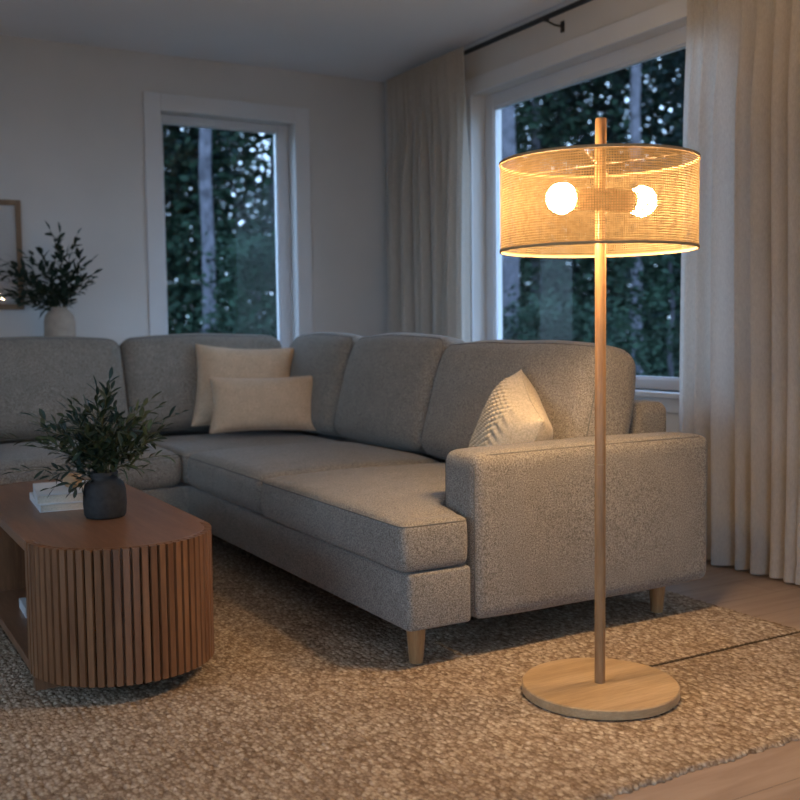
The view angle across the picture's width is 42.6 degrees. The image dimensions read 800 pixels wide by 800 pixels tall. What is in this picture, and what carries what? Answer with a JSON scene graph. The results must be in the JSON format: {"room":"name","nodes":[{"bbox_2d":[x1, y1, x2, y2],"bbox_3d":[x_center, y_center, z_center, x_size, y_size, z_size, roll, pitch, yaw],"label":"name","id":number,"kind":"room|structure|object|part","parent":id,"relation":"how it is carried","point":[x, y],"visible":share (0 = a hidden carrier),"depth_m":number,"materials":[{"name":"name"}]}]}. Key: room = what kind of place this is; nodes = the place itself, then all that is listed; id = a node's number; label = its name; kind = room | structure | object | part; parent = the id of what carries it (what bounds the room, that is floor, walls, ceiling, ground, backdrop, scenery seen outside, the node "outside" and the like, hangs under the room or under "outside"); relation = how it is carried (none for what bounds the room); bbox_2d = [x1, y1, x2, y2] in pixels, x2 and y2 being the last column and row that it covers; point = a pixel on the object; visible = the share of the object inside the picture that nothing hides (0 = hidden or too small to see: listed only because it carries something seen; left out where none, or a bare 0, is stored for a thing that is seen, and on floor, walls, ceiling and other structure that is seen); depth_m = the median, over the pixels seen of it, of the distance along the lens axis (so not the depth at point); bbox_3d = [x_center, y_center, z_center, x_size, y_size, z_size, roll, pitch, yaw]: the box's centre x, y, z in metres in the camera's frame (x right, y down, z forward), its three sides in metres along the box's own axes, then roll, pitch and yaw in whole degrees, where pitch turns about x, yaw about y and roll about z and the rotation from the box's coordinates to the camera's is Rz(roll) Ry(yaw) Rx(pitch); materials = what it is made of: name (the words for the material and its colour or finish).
{"room":"living room","nodes":[
{"label":"living room","id":0,"kind":"room"},
{"bbox_2d":[0,35,387,344],"bbox_3d":[-2.802,-0.654,5.414,6.150,2.620,0.200,-3,5,-30],"label":"wall","id":1,"kind":"structure","parent":0,"point":[72,154],"depth_m":5.97,"materials":[{"name":"paint"}]},
{"bbox_2d":[0,199,24,309],"bbox_3d":[-2.309,-0.789,5.547,0.510,0.600,0.024,-3,5,-31],"label":"picture frame","id":2,"kind":"object","parent":1,"relation":"attached to","point":[10,210],"visible":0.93,"depth_m":5.64,"materials":[{"name":"brown wood"}]},
{"bbox_2d":[0,219,3,290],"bbox_3d":[-2.311,-0.789,5.551,0.300,0.390,0.004,-3,5,-31],"label":"print","id":3,"kind":"object","parent":2,"relation":"attached to","point":[1,220],"depth_m":5.62},
{"bbox_2d":[143,91,312,347],"bbox_3d":[-1.060,-0.977,6.347,1.057,1.695,0.154,-3,5,-30],"label":"window","id":4,"kind":"structure","parent":1,"relation":"in","point":[154,103],"depth_m":6.37,"materials":[{"name":"white paint"}]},
{"bbox_2d":[0,0,565,81],"bbox_3d":[-0.642,-1.811,1.721,6.350,0.150,8.617,-3,5,-30],"label":"ceiling","id":5,"kind":"structure","parent":0,"point":[372,40],"depth_m":5.50,"materials":[{"name":"paint"}]},
{"bbox_2d":[212,534,799,799],"bbox_3d":[-0.610,0.937,1.912,6.350,0.120,8.617,-3,5,-30],"label":"floor","id":6,"kind":"structure","parent":0,"point":[773,773],"depth_m":2.37,"materials":[{"name":"brown wood"}]},
{"bbox_2d":[0,535,799,799],"bbox_3d":[-0.896,0.782,3.207,3.947,0.014,3.137,-3,5,-30],"label":"jute rug","id":7,"kind":"object","parent":6,"relation":"on","point":[304,692],"visible":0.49,"depth_m":2.65,"materials":[{"name":"beige carpet"}]},
{"bbox_2d":[0,478,213,690],"bbox_3d":[-1.037,0.560,3.371,0.520,0.420,1.460,-3,5,-30],"label":"coffee table","id":8,"kind":"object","parent":7,"relation":"on","point":[128,599],"visible":0.88,"depth_m":2.77,"materials":[{"name":"brown wood"}]},
{"bbox_3d":[-1.265,0.522,3.768,0.516,0.332,0.022,-3,5,-30],"label":"panel","id":9,"kind":"part","parent":8,"relation":"part of","materials":[{"name":"brown wood"}]},
{"bbox_2d":[0,588,29,669],"bbox_3d":[-1.045,0.714,3.376,0.482,0.028,0.960,-3,5,-30],"label":"shelf","id":10,"kind":"object","parent":8,"relation":"attached to","point":[12,620],"depth_m":3.31,"materials":[{"name":"brown wood"}]},
{"bbox_2d":[19,597,26,617],"bbox_3d":[-1.157,0.682,3.431,0.200,0.032,0.150,-3,4,-28],"label":"book","id":11,"kind":"object","parent":8,"relation":"on","point":[22,601],"visible":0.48,"depth_m":3.38,"materials":[{"name":"white paper"}]},
{"bbox_3d":[-0.810,0.572,2.972,0.516,0.332,0.022,-3,5,-30],"label":"panel","id":12,"kind":"part","parent":8,"relation":"part of","materials":[{"name":"brown wood"}]},
{"bbox_2d":[29,492,82,512],"bbox_3d":[-1.095,0.333,3.451,0.255,0.024,0.300,-3,4,-26],"label":"book","id":13,"kind":"object","parent":8,"relation":"on","point":[42,508],"visible":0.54,"depth_m":3.30,"materials":[{"name":"white paper"}]},
{"bbox_2d":[33,480,86,504],"bbox_3d":[-1.093,0.306,3.446,0.252,0.030,0.285,-2,4,-22],"label":"book","id":14,"kind":"object","parent":13,"relation":"on","point":[58,494],"visible":0.55,"depth_m":3.32,"materials":[{"name":"white paper"}]},
{"bbox_2d":[63,473,81,487],"bbox_3d":[-1.094,0.270,3.430,0.062,0.044,0.062,-3,5,-30],"label":"clay cup","id":15,"kind":"object","parent":14,"relation":"on","point":[69,478],"visible":0.44,"depth_m":3.40,"materials":[{"name":"beige ceramic"}]},
{"bbox_2d":[83,470,126,519],"bbox_3d":[-0.912,0.291,3.169,0.131,0.142,0.131,-3,5,-30],"label":"vase","id":16,"kind":"object","parent":8,"relation":"on","point":[105,496],"visible":0.98,"depth_m":3.12,"materials":[{"name":"black ceramic"}]},
{"bbox_2d":[0,367,187,497],"bbox_3d":[-0.951,0.096,3.168,0.576,0.399,0.421,-1,4,-7],"label":"branches","id":17,"kind":"object","parent":16,"relation":"in","point":[97,441],"visible":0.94,"depth_m":3.13,"materials":[{"name":"green plant"}]},
{"bbox_2d":[0,332,707,663],"bbox_3d":[-0.755,0.218,4.296,2.396,0.988,3.198,-3,5,-30],"label":"sectional sofa","id":18,"kind":"object","parent":7,"relation":"on","point":[386,508],"visible":0.82,"depth_m":3.54,"materials":[{"name":"fabric"}]},
{"bbox_2d":[0,336,127,443],"bbox_3d":[-1.867,-0.051,5.165,0.942,0.536,0.312,-3,-8,-30],"label":"cushion","id":19,"kind":"object","parent":18,"relation":"on","point":[34,370],"depth_m":5.09,"materials":[{"name":"fabric"}]},
{"bbox_2d":[0,438,180,489],"bbox_3d":[-1.591,0.314,4.730,0.979,0.216,0.817,-3,5,-30],"label":"seat cushion","id":20,"kind":"object","parent":18,"relation":"on","point":[167,474],"depth_m":4.52,"materials":[{"name":"fabric"}]},
{"bbox_2d":[119,333,281,434],"bbox_3d":[-1.069,-0.093,5.618,0.921,0.544,0.315,-3,-8,-30],"label":"cushion","id":21,"kind":"object","parent":18,"relation":"on","point":[148,365],"depth_m":5.38,"materials":[{"name":"fabric"}]},
{"bbox_3d":[-1.454,0.197,5.643,2.121,0.601,0.166,-3,5,-30],"label":"frame","id":22,"kind":"part","parent":18,"relation":"part of","materials":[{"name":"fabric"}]},
{"bbox_2d":[191,344,293,425],"bbox_3d":[-0.829,-0.072,5.442,0.543,0.452,0.223,-1,4,-6],"label":"throw pillow","id":23,"kind":"object","parent":18,"relation":"on","point":[212,361],"visible":0.57,"depth_m":5.40,"materials":[{"name":"beige fabric"}]},
{"bbox_2d":[149,430,336,484],"bbox_3d":[-0.807,0.276,5.170,0.843,0.175,0.784,-3,5,-30],"label":"seat cushion","id":24,"kind":"object","parent":18,"relation":"on","point":[186,446],"depth_m":5.03,"materials":[{"name":"fabric"}]},
{"bbox_2d":[209,375,316,433],"bbox_3d":[-0.690,0.020,5.199,0.548,0.281,0.167,-1,4,-8],"label":"throw pillow","id":25,"kind":"object","parent":18,"relation":"on","point":[284,403],"visible":0.95,"depth_m":5.14,"materials":[{"name":"beige fabric"}]},
{"bbox_2d":[188,441,439,513],"bbox_3d":[-0.386,0.319,4.434,0.844,0.219,0.914,-3,5,-30],"label":"seat cushion","id":26,"kind":"object","parent":18,"relation":"on","point":[226,481],"depth_m":4.23,"materials":[{"name":"fabric"}]},
{"bbox_2d":[289,332,362,437],"bbox_3d":[-0.389,-0.089,5.431,0.315,0.541,0.765,12,-3,-30],"label":"cushion","id":27,"kind":"object","parent":18,"relation":"on","point":[324,356],"depth_m":5.16,"materials":[{"name":"fabric"}]},
{"bbox_2d":[261,463,466,571],"bbox_3d":[0.100,0.360,3.570,0.837,0.181,1.068,-3,5,-30],"label":"seat cushion","id":28,"kind":"object","parent":18,"relation":"on","point":[394,518],"depth_m":3.22,"materials":[{"name":"fabric"}]},
{"bbox_2d":[335,332,463,454],"bbox_3d":[0.009,-0.042,4.745,0.308,0.540,0.853,12,-3,-30],"label":"cushion","id":29,"kind":"object","parent":18,"relation":"on","point":[385,382],"depth_m":4.57,"materials":[{"name":"fabric"}]},
{"bbox_3d":[0.048,0.718,3.045,0.062,0.121,0.062,-3,5,-30],"label":"leg","id":30,"kind":"part","parent":18,"relation":"part of","materials":[{"name":"brown wood"}]},
{"bbox_3d":[0.162,0.226,4.943,0.165,0.601,2.983,-3,5,-30],"label":"frame","id":31,"kind":"part","parent":18,"relation":"part of","materials":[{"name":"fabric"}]},
{"bbox_2d":[468,369,552,447],"bbox_3d":[0.381,0.163,3.583,0.263,0.531,0.550,-1,4,-9],"label":"throw pillow","id":32,"kind":"object","parent":18,"relation":"on","point":[514,412],"visible":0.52,"depth_m":3.47,"materials":[{"name":"beige fabric"}]},
{"bbox_2d":[421,340,635,458],"bbox_3d":[0.466,0.028,3.943,0.315,0.516,1.041,12,-3,-30],"label":"cushion","id":33,"kind":"object","parent":18,"relation":"on","point":[461,378],"depth_m":3.77,"materials":[{"name":"fabric"}]},
{"bbox_3d":[0.598,0.384,3.348,0.970,0.519,0.195,-3,5,-30],"label":"armrest","id":34,"kind":"part","parent":18,"relation":"part of","materials":[{"name":"fabric"}]},
{"bbox_3d":[0.890,0.673,3.553,0.062,0.121,0.062,-3,5,-30],"label":"leg","id":35,"kind":"part","parent":18,"relation":"part of","materials":[{"name":"brown wood"}]},
{"bbox_2d":[499,117,700,720],"bbox_3d":[0.526,0.028,2.730,0.515,1.530,0.515,-3,5,-30],"label":"floor lamp","id":36,"kind":"object","parent":7,"relation":"on","point":[599,687],"visible":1,"depth_m":2.62,"materials":[{"name":"beige fabric"}]},
{"bbox_3d":[0.417,-0.521,2.649,0.080,0.080,0.080,-3,5,-30],"label":"bulb","id":37,"kind":"part","parent":36,"relation":"part of","materials":[{"name":"white glass"}]},
{"bbox_2d":[574,188,598,209],"bbox_3d":[0.473,-0.523,2.670,0.074,0.058,0.058,-2,4,-21],"label":"socket","id":38,"kind":"object","parent":36,"relation":"attached to","point":[574,188],"depth_m":2.65,"materials":[{"name":"brown wood"}]},
{"bbox_3d":[0.519,-0.508,2.693,0.511,0.227,0.511,-3,5,-30],"label":"lamp shade","id":39,"kind":"part","parent":36,"relation":"part of","materials":[{"name":"wicker"}]},
{"bbox_3d":[0.519,-0.508,2.693,0.515,0.234,0.515,-3,5,-30],"label":"shade trim","id":40,"kind":"part","parent":36,"relation":"part of","materials":[{"name":"beige fabric"}]},
{"bbox_2d":[606,189,636,211],"bbox_3d":[0.580,-0.527,2.711,0.074,0.058,0.058,-2,4,-21],"label":"socket","id":41,"kind":"object","parent":36,"relation":"attached to","point":[606,189],"depth_m":2.69,"materials":[{"name":"brown wood"}]},
{"bbox_3d":[0.644,-0.529,2.735,0.080,0.080,0.080,-3,5,-30],"label":"bulb","id":42,"kind":"part","parent":36,"relation":"part of","materials":[{"name":"white glass"}]},
{"bbox_3d":[0.972,0.763,3.127,0.733,0.008,0.009,-3,5,-30],"label":"seam cord","id":43,"kind":"part","parent":7,"relation":"part of","materials":[{"name":"fabric"}]},
{"bbox_3d":[-2.047,0.212,5.602,1.270,0.850,0.275,-3,5,-30],"label":"console table","id":44,"kind":"object","parent":6,"relation":"on","visible":0},
{"bbox_2d":[44,307,75,336],"bbox_3d":[-1.869,-0.365,5.642,0.168,0.290,0.168,-3,5,-30],"label":"vase","id":45,"kind":"object","parent":44,"relation":"on","point":[59,321],"visible":0.58,"depth_m":5.57,"materials":[{"name":"white ceramic"}]},
{"bbox_2d":[0,221,101,317],"bbox_3d":[-1.963,-0.692,5.568,0.668,0.561,0.312,-2,4,-19],"label":"leafy branches","id":46,"kind":"object","parent":45,"relation":"in","point":[61,291],"visible":0.94,"depth_m":5.57,"materials":[{"name":"green plant"}]},
{"bbox_2d":[385,0,686,431],"bbox_3d":[2.043,-0.567,3.338,0.200,2.620,8.617,-3,5,-30],"label":"wall","id":47,"kind":"structure","parent":0,"point":[593,15],"depth_m":5.58,"materials":[{"name":"paint"}]},
{"bbox_2d":[384,0,577,86],"bbox_3d":[1.937,-1.851,3.186,0.020,0.035,8.197,-3,5,-30],"label":"trim","id":48,"kind":"structure","parent":47,"relation":"attached to","point":[567,2],"depth_m":5.45,"materials":[{"name":"white paint"}]},
{"bbox_2d":[464,0,592,55],"bbox_3d":[0.962,-1.865,4.792,0.122,0.077,3.874,-3,5,-30],"label":"curtain rod","id":49,"kind":"object","parent":47,"relation":"attached to","point":[545,18],"visible":0.56,"depth_m":5.18,"materials":[{"name":"black metal"}]},
{"bbox_2d":[387,46,470,341],"bbox_3d":[0.169,-0.720,6.169,0.148,2.553,0.891,-3,5,-30],"label":"curtain","id":50,"kind":"object","parent":49,"relation":"hanging from","point":[429,163],"visible":0.63,"depth_m":6.08,"materials":[{"name":"beige fabric"}]},
{"bbox_2d":[679,0,799,584],"bbox_3d":[1.535,-0.573,3.826,0.148,2.553,1.274,-3,5,-30],"label":"curtain","id":51,"kind":"object","parent":49,"relation":"hanging from","point":[739,385],"visible":0.93,"depth_m":4.05,"materials":[{"name":"beige fabric"}]},
{"bbox_2d":[465,0,686,413],"bbox_3d":[0.980,-0.880,5.075,0.170,1.814,2.239,-3,5,-30],"label":"window","id":52,"kind":"structure","parent":47,"relation":"in","point":[671,11],"depth_m":5.32,"materials":[{"name":"white paint"}]},
{"bbox_3d":[0.968,-0.053,5.120,0.120,0.026,2.055,-3,5,-30],"label":"sill","id":53,"kind":"part","parent":52,"relation":"part of","materials":[{"name":"white paint"}]},
{"label":"outside","id":54,"kind":"structure","parent":0,"visible":0},
{"bbox_3d":[1.252,0.410,18.057,100.000,0.150,90.000,-3,5,-30],"label":"ground","id":55,"kind":"structure","parent":54,"visible":0},
{"bbox_2d":[199,128,215,332],"bbox_3d":[-2.714,-5.812,13.410,4.812,13.003,5.212,-1,4,-7],"label":"pine tree","id":56,"kind":"object","parent":55,"relation":"on","point":[205,184],"visible":0.38,"depth_m":13.58,"materials":[{"name":"grey plant"}]},
{"bbox_2d":[163,125,252,333],"bbox_3d":[-6.164,-5.144,18.617,7.484,12.202,7.076,-3,5,-34],"label":"evergreen tree","id":57,"kind":"object","parent":55,"relation":"on","point":[176,220],"visible":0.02,"depth_m":18.70,"materials":[{"name":"green plant"}]},
{"bbox_2d":[163,125,268,331],"bbox_3d":[-5.611,-5.811,22.415,7.580,13.044,7.638,-1,4,-6],"label":"evergreen tree","id":58,"kind":"object","parent":55,"relation":"on","point":[191,189],"visible":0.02,"depth_m":21.51,"materials":[{"name":"green plant"}]},
{"bbox_2d":[163,125,274,334],"bbox_3d":[-3.841,-6.193,21.214,7.420,13.981,7.495,-1,4,-1],"label":"evergreen tree","id":59,"kind":"object","parent":55,"relation":"on","point":[168,198],"visible":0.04,"depth_m":20.09,"materials":[{"name":"green plant"}]},
{"bbox_2d":[162,125,276,333],"bbox_3d":[-2.368,-6.673,19.893,7.218,14.764,7.937,2,5,36],"label":"evergreen tree","id":60,"kind":"object","parent":55,"relation":"on","point":[218,224],"visible":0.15,"depth_m":19.06,"materials":[{"name":"green plant"}]},
{"bbox_2d":[175,228,277,338],"bbox_3d":[-1.687,-0.588,11.844,2.614,2.779,2.552,-3,5,-30],"label":"bush","id":61,"kind":"object","parent":55,"relation":"on","point":[260,273],"visible":0.34,"depth_m":11.60,"materials":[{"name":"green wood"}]},
{"bbox_2d":[501,105,518,339],"bbox_3d":[1.109,-6.043,13.711,4.886,13.342,4.697,-3,5,-30],"label":"pine tree","id":62,"kind":"object","parent":55,"relation":"on","point":[510,272],"visible":0.18,"depth_m":13.73,"materials":[{"name":"grey plant"}]},
{"bbox_2d":[530,96,541,305],"bbox_3d":[2.519,-6.517,20.486,5.544,13.308,4.845,2,5,34],"label":"pine tree","id":63,"kind":"object","parent":55,"relation":"on","point":[534,141],"visible":0.03,"depth_m":20.46,"materials":[{"name":"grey plant"}]},
{"bbox_2d":[502,299,584,340],"bbox_3d":[1.492,-0.442,14.392,3.026,2.057,2.739,-1,4,-3],"label":"sapling","id":64,"kind":"object","parent":55,"relation":"on","point":[526,307],"visible":0.02,"depth_m":14.00,"materials":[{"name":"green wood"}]},
{"bbox_2d":[502,86,630,348],"bbox_3d":[1.629,-6.589,20.354,7.187,14.600,7.722,-1,4,1],"label":"evergreen tree","id":65,"kind":"object","parent":55,"relation":"on","point":[531,124],"visible":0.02,"depth_m":19.63,"materials":[{"name":"green plant"}]},
{"bbox_2d":[502,282,664,375],"bbox_3d":[1.879,-0.400,12.926,3.599,2.180,3.703,-3,4,-26],"label":"sapling","id":66,"kind":"object","parent":55,"relation":"on","point":[561,331],"visible":0.23,"depth_m":12.58,"materials":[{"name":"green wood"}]},
{"bbox_2d":[502,62,672,334],"bbox_3d":[3.434,-5.820,23.964,7.410,12.171,7.094,3,5,43],"label":"evergreen tree","id":67,"kind":"object","parent":55,"relation":"on","point":[578,88],"visible":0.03,"depth_m":22.87,"materials":[{"name":"green plant"}]},
{"bbox_2d":[518,56,680,372],"bbox_3d":[4.820,-6.089,22.119,7.283,13.448,7.471,3,5,41],"label":"evergreen tree","id":68,"kind":"object","parent":55,"relation":"on","point":[585,134],"visible":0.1,"depth_m":21.19,"materials":[{"name":"green plant"}]},
{"bbox_2d":[521,51,685,375],"bbox_3d":[5.757,-6.354,20.510,7.606,14.053,7.168,-4,5,-43],"label":"evergreen tree","id":69,"kind":"object","parent":55,"relation":"on","point":[618,87],"visible":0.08,"depth_m":19.87,"materials":[{"name":"green plant"}]},
{"bbox_2d":[554,58,680,309],"bbox_3d":[4.150,-6.617,23.647,5.825,13.037,5.253,0,4,15],"label":"pine tree","id":70,"kind":"object","parent":55,"relation":"on","point":[658,58],"visible":0.02,"depth_m":23.29,"materials":[{"name":"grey plant"}]},
{"bbox_2d":[564,137,682,376],"bbox_3d":[2.801,-0.830,10.076,2.634,3.401,2.814,0,4,12],"label":"tree","id":71,"kind":"object","parent":55,"relation":"on","point":[672,262],"visible":0.22,"depth_m":10.05,"materials":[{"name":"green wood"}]},
{"bbox_2d":[562,48,685,375],"bbox_3d":[6.518,-5.319,18.477,7.739,12.161,7.251,1,4,25],"label":"evergreen tree","id":72,"kind":"object","parent":55,"relation":"on","point":[681,56],"visible":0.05,"depth_m":18.49,"materials":[{"name":"green plant"}]},
{"bbox_2d":[630,63,642,373],"bbox_3d":[3.182,-6.081,14.293,5.380,13.284,4.448,0,4,10],"label":"pine tree","id":73,"kind":"object","parent":55,"relation":"on","point":[635,87],"visible":0.23,"depth_m":14.34,"materials":[{"name":"grey plant"}]}
]}

